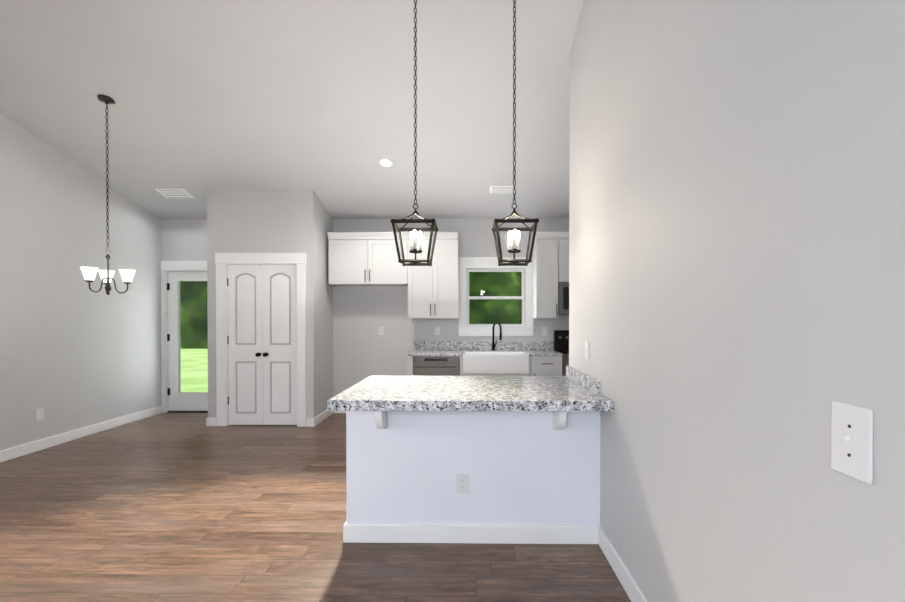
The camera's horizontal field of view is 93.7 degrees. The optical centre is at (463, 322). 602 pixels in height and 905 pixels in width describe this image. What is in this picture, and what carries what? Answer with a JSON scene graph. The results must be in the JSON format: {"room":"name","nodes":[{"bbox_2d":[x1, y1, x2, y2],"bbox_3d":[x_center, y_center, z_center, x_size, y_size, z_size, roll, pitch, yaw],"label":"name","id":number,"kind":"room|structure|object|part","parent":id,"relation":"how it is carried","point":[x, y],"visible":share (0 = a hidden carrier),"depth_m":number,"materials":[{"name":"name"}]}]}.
{"room":"kitchen","nodes":[
{"label":"kitchen","id":0,"kind":"room"},
{"bbox_2d":[0,113,163,450],"bbox_3d":[-4.481,-1.161,1.836,0.150,5.022,8.920,0,0,1],"label":"wall","id":1,"kind":"structure","parent":0,"point":[71,351],"depth_m":4.71,"materials":[{"name":"grey paint"}]},
{"bbox_2d":[36,408,43,420],"bbox_3d":[-4.399,0.958,4.403,0.008,0.120,0.075,0,0,1],"label":"outlet","id":2,"kind":"object","parent":1,"relation":"attached to","point":[39,414],"visible":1,"depth_m":4.39,"materials":[{"name":"white plastic"}]},
{"bbox_2d":[0,405,162,462],"bbox_3d":[-4.427,1.296,1.841,0.020,0.108,8.650,0,0,1],"label":"baseboard","id":3,"kind":"structure","parent":1,"relation":"attached to","point":[11,453],"depth_m":4.76,"materials":[{"name":"white wood"}]},
{"bbox_2d":[204,190,319,417],"bbox_3d":[-2.575,-0.191,5.430,1.350,3.020,0.120,0,0,1],"label":"wall","id":4,"kind":"structure","parent":0,"point":[237,221],"depth_m":5.36,"materials":[{"name":"grey paint"}]},
{"bbox_2d":[206,417,216,425],"bbox_3d":[-3.245,1.263,5.763,0.060,0.108,0.776,0,0,1],"label":"baseboard","id":5,"kind":"structure","parent":4,"relation":"attached to","point":[209,421],"depth_m":5.37,"materials":[{"name":"white wood"}]},
{"bbox_2d":[215,253,305,426],"bbox_3d":[-2.564,0.222,5.422,1.149,2.196,0.144,0,0,1],"label":"door frame","id":6,"kind":"structure","parent":4,"relation":"attached to","point":[223,261],"depth_m":5.35,"materials":[{"name":"white wood"}]},
{"bbox_2d":[227,265,296,424],"bbox_3d":[-2.558,0.288,5.388,0.923,2.041,0.108,0,0,1],"label":"pantry doors","id":7,"kind":"structure","parent":4,"relation":"in","point":[262,316],"depth_m":5.41,"materials":[{"name":"white wood"}]},
{"bbox_2d":[0,0,583,219],"bbox_3d":[-0.941,-2.587,1.779,7.230,2.350,8.920,0,0,1],"label":"ceiling","id":8,"kind":"structure","parent":0,"point":[317,96],"depth_m":3.84,"materials":[{"name":"white paint"}]},
{"bbox_2d":[80,95,135,294],"bbox_3d":[-3.240,-1.143,3.861,0.382,1.792,0.382,0,0,1],"label":"chandelier","id":9,"kind":"object","parent":8,"relation":"hanging from","point":[106,276],"visible":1,"depth_m":3.88,"materials":[{"name":"dark bronze metal"},{"name":"frosted white glass"}]},
{"bbox_2d":[155,188,193,197],"bbox_3d":[-3.700,-1.649,5.431,0.360,0.063,0.215,0,0,1],"label":"ceiling vent","id":10,"kind":"object","parent":8,"relation":"in","point":[174,193],"visible":0.98,"depth_m":5.40,"materials":[{"name":"white metal"}]},
{"bbox_2d":[379,158,392,166],"bbox_3d":[-0.878,-1.797,4.783,0.156,0.045,0.151,0,0,1],"label":"recessed light","id":11,"kind":"object","parent":8,"relation":"in","point":[384,162],"visible":1,"depth_m":4.78,"materials":[{"name":"white plastic"}]},
{"bbox_2d":[390,0,438,265],"bbox_3d":[-0.324,-1.333,2.841,0.291,1.893,0.291,0,0,1],"label":"pendant lantern","id":12,"kind":"object","parent":8,"relation":"hanging from","point":[413,248],"visible":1,"depth_m":2.83,"materials":[{"name":"brown metal"}]},
{"bbox_2d":[489,186,515,192],"bbox_3d":[0.484,-1.663,5.317,0.320,0.048,0.156,0,0,1],"label":"ceiling vent","id":13,"kind":"object","parent":8,"relation":"in","point":[501,189],"visible":0.98,"depth_m":5.31,"materials":[{"name":"white metal"}]},
{"bbox_2d":[492,0,538,265],"bbox_3d":[0.338,-1.333,2.833,0.291,1.893,0.291,0,0,1],"label":"pendant lantern","id":14,"kind":"object","parent":8,"relation":"hanging from","point":[514,250],"visible":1,"depth_m":2.83,"materials":[{"name":"brown metal"}]},
{"bbox_2d":[0,412,630,601],"bbox_3d":[-0.941,1.380,1.812,7.230,0.060,8.920,0,0,1],"label":"floor","id":15,"kind":"structure","parent":0,"point":[178,507],"depth_m":2.63,"materials":[{"name":"wood"}]},
{"bbox_2d":[413,356,459,375],"bbox_3d":[-0.356,0.881,5.777,0.604,0.872,0.660,0,0,1],"label":"dishwasher","id":16,"kind":"object","parent":15,"relation":"on","point":[436,365],"visible":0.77,"depth_m":5.49,"materials":[{"name":"silver metal"}]},
{"bbox_2d":[346,411,599,535],"bbox_3d":[0.055,0.917,2.645,1.546,0.853,0.120,0,0,1],"label":"wall","id":17,"kind":"structure","parent":15,"relation":"on","point":[518,467],"depth_m":2.58,"materials":[{"name":"paint"}]},
{"bbox_2d":[374,411,386,428],"bbox_3d":[-0.489,0.568,2.501,0.060,0.152,0.175,0,0,1],"label":"corbel","id":18,"kind":"object","parent":17,"relation":"attached to","point":[380,418],"visible":0.56,"depth_m":2.44,"materials":[{"name":"white wood"}]},
{"bbox_2d":[457,474,468,493],"bbox_3d":[-0.006,0.984,2.582,0.075,0.120,0.008,0,0,1],"label":"outlet","id":19,"kind":"object","parent":17,"relation":"attached to","point":[462,483],"visible":1,"depth_m":2.58,"materials":[{"name":"white plastic"}]},
{"bbox_2d":[343,521,595,543],"bbox_3d":[0.030,1.290,2.579,1.528,0.108,0.020,0,0,1],"label":"baseboard","id":20,"kind":"structure","parent":17,"relation":"attached to","point":[482,534],"depth_m":2.57,"materials":[{"name":"white wood"}]},
{"bbox_2d":[553,411,565,428],"bbox_3d":[0.562,0.568,2.487,0.060,0.152,0.175,0,0,1],"label":"corbel","id":21,"kind":"object","parent":17,"relation":"attached to","point":[559,419],"visible":0.65,"depth_m":2.44,"materials":[{"name":"white wood"}]},
{"bbox_2d":[460,367,538,375],"bbox_3d":[0.448,0.991,5.795,0.995,0.652,0.607,0,0,1],"label":"base cabinet","id":22,"kind":"object","parent":15,"relation":"on","point":[531,373],"depth_m":5.49,"materials":[{"name":"white"}]},
{"bbox_2d":[529,356,561,375],"bbox_3d":[1.048,0.880,5.787,0.460,0.874,0.607,0,0,1],"label":"base cabinet","id":23,"kind":"object","parent":15,"relation":"on","point":[545,366],"depth_m":5.48,"materials":[{"name":"white wood"}]},
{"bbox_2d":[407,341,561,356],"bbox_3d":[0.935,0.359,5.781,3.335,0.164,0.613,0,0,1],"label":"countertop","id":24,"kind":"structure","parent":23,"relation":"on","point":[459,348],"depth_m":6.06,"materials":[{"name":"stone"}]},
{"bbox_2d":[463,352,528,373],"bbox_3d":[0.414,0.539,5.695,0.852,0.243,0.495,0,0,1],"label":"farmhouse sink","id":25,"kind":"object","parent":24,"relation":"in","point":[495,362],"visible":1,"depth_m":5.45,"materials":[{"name":"white ceramic"}]},
{"bbox_2d":[492,322,501,350],"bbox_3d":[0.458,0.199,5.949,0.141,0.403,0.198,0,0,1],"label":"faucet","id":26,"kind":"object","parent":24,"relation":"on","point":[500,338],"visible":1,"depth_m":5.99,"materials":[{"name":"black metal"}]},
{"bbox_2d":[554,330,568,375],"bbox_3d":[1.659,0.717,5.744,0.752,1.200,0.671,0,0,1],"label":"range","id":27,"kind":"object","parent":15,"relation":"on","point":[561,341],"visible":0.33,"depth_m":6.00,"materials":[{"name":"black metal"}]},
{"bbox_3d":[0.060,0.914,3.021,1.545,0.852,0.627,0,0,1],"label":"cabinet","id":28,"kind":"object","parent":15,"relation":"on","visible":0},
{"bbox_2d":[327,366,613,411],"bbox_3d":[0.040,0.419,2.849,1.580,0.136,1.025,0,0,1],"label":"countertop","id":29,"kind":"structure","parent":28,"relation":"on","point":[573,389],"depth_m":2.52,"materials":[{"name":"stone"}]},
{"bbox_2d":[320,201,331,413],"bbox_3d":[-1.970,-0.194,5.812,0.150,3.020,0.600,0,0,1],"label":"wall","id":30,"kind":"structure","parent":0,"point":[325,218],"depth_m":5.81,"materials":[{"name":"grey paint"}]},
{"bbox_2d":[312,410,335,426],"bbox_3d":[-1.887,1.263,5.725,0.020,0.108,0.736,0,0,1],"label":"baseboard","id":31,"kind":"structure","parent":30,"relation":"attached to","point":[315,421],"depth_m":5.61,"materials":[{"name":"white wood"}]},
{"bbox_2d":[164,218,567,396],"bbox_3d":[-0.800,-0.117,6.183,7.060,2.860,0.150,0,0,1],"label":"wall","id":32,"kind":"structure","parent":0,"point":[359,353],"depth_m":6.11,"materials":[{"name":"grey paint"}]},
{"bbox_2d":[161,261,207,412],"bbox_3d":[-3.839,0.213,6.213,1.081,2.200,0.174,0,0,1],"label":"door frame","id":33,"kind":"structure","parent":32,"relation":"attached to","point":[166,266],"depth_m":6.14,"materials":[{"name":"white wood"}]},
{"bbox_2d":[167,272,207,410],"bbox_3d":[-3.874,0.278,6.173,0.896,2.027,0.105,0,0,1],"label":"back door","id":34,"kind":"structure","parent":32,"relation":"in","point":[179,400],"depth_m":6.19,"materials":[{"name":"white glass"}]},
{"bbox_2d":[328,235,406,285],"bbox_3d":[-1.301,-0.837,5.933,1.078,0.635,0.347,0,0,1],"label":"upper cabinet","id":35,"kind":"object","parent":32,"relation":"attached to","point":[363,258],"depth_m":5.77,"materials":[{"name":"white wood"}]},
{"bbox_2d":[378,327,383,334],"bbox_3d":[-1.194,0.127,6.111,0.075,0.120,0.008,0,0,1],"label":"electrical outlet","id":36,"kind":"object","parent":32,"relation":"attached to","point":[380,330],"visible":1,"depth_m":6.11,"materials":[{"name":"white plastic"}]},
{"bbox_2d":[407,235,458,317],"bbox_3d":[-0.450,-0.604,5.924,0.748,1.100,0.347,0,0,1],"label":"upper cabinet","id":37,"kind":"object","parent":32,"relation":"attached to","point":[433,291],"depth_m":5.76,"materials":[{"name":"white wood"}]},
{"bbox_2d":[435,327,439,334],"bbox_3d":[-0.380,0.127,6.100,0.075,0.120,0.008,0,0,1],"label":"electrical outlet","id":38,"kind":"object","parent":32,"relation":"attached to","point":[437,330],"visible":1,"depth_m":6.10,"materials":[{"name":"white plastic"}]},
{"bbox_2d":[458,257,534,335],"bbox_3d":[0.461,-0.366,6.150,1.101,1.130,0.179,0,0,1],"label":"window","id":39,"kind":"structure","parent":32,"relation":"in","point":[526,329],"depth_m":6.07,"materials":[{"name":"white wood"}]},
{"bbox_3d":[0.462,-0.354,6.175,0.833,0.831,0.080,0,0,1],"label":"window sash","id":40,"kind":"part","parent":39,"relation":"part of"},
{"bbox_2d":[542,327,546,334],"bbox_3d":[1.154,0.127,6.080,0.075,0.120,0.008,0,0,1],"label":"electrical outlet","id":41,"kind":"object","parent":32,"relation":"attached to","point":[544,330],"visible":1,"depth_m":6.08,"materials":[{"name":"white plastic"}]},
{"bbox_2d":[533,235,562,317],"bbox_3d":[1.165,-0.604,5.903,0.365,1.100,0.347,0,0,1],"label":"upper cabinet","id":42,"kind":"object","parent":32,"relation":"attached to","point":[548,249],"depth_m":5.74,"materials":[{"name":"white wood"}]},
{"bbox_2d":[563,235,568,281],"bbox_3d":[1.663,-0.850,5.895,0.755,0.608,0.347,0,0,1],"label":"upper cabinet","id":43,"kind":"object","parent":32,"relation":"attached to","point":[565,237],"depth_m":5.73,"materials":[{"name":"white wood"}]},
{"bbox_2d":[558,282,568,314],"bbox_3d":[1.662,-0.323,5.854,0.750,0.438,0.434,0,0,1],"label":"microwave","id":44,"kind":"object","parent":43,"relation":"attached to","point":[563,298],"visible":0.15,"depth_m":5.68,"materials":[{"name":"silver metal"}]},
{"bbox_2d":[568,0,904,601],"bbox_3d":[0.860,-1.149,0.337,0.120,5.022,6.060,0,0,1],"label":"wall","id":45,"kind":"structure","parent":0,"point":[734,224],"depth_m":1.24,"materials":[{"name":"grey paint"}]},
{"bbox_2d":[585,341,588,358],"bbox_3d":[0.828,0.186,2.855,0.008,0.120,0.075,0,0,1],"label":"outlet","id":46,"kind":"object","parent":45,"relation":"attached to","point":[586,349],"visible":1,"depth_m":2.83,"materials":[{"name":"white plastic"}]},
{"bbox_2d":[596,526,647,601],"bbox_3d":[0.786,1.311,0.029,0.020,0.108,5.100,0,0,1],"label":"baseboard","id":47,"kind":"structure","parent":45,"relation":"attached to","point":[634,593],"depth_m":2.20,"materials":[{"name":"white wood"}]},
{"bbox_2d":[831,401,872,484],"bbox_3d":[0.796,0.246,0.880,0.020,0.150,0.092,0,0,1],"label":"switch plate","id":48,"kind":"object","parent":45,"relation":"attached to","point":[851,440],"visible":1,"depth_m":0.87,"materials":[{"name":"white plastic"}]},
{"label":"outside","id":49,"kind":"structure","parent":0,"visible":0},
{"bbox_2d":[181,349,207,391],"bbox_3d":[-4.904,1.327,12.884,70.000,0.100,13.080,0,0,1],"label":"lawn","id":50,"kind":"structure","parent":49,"point":[200,376],"depth_m":11.33,"materials":[{"name":"green plant"}]},
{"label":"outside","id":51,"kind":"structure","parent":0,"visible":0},
{"bbox_2d":[180,272,521,348],"bbox_3d":[-4.816,-5.549,19.616,80.000,14.500,0.300,0,0,1],"label":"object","id":52,"kind":"structure","parent":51,"point":[476,285],"depth_m":19.43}
]}

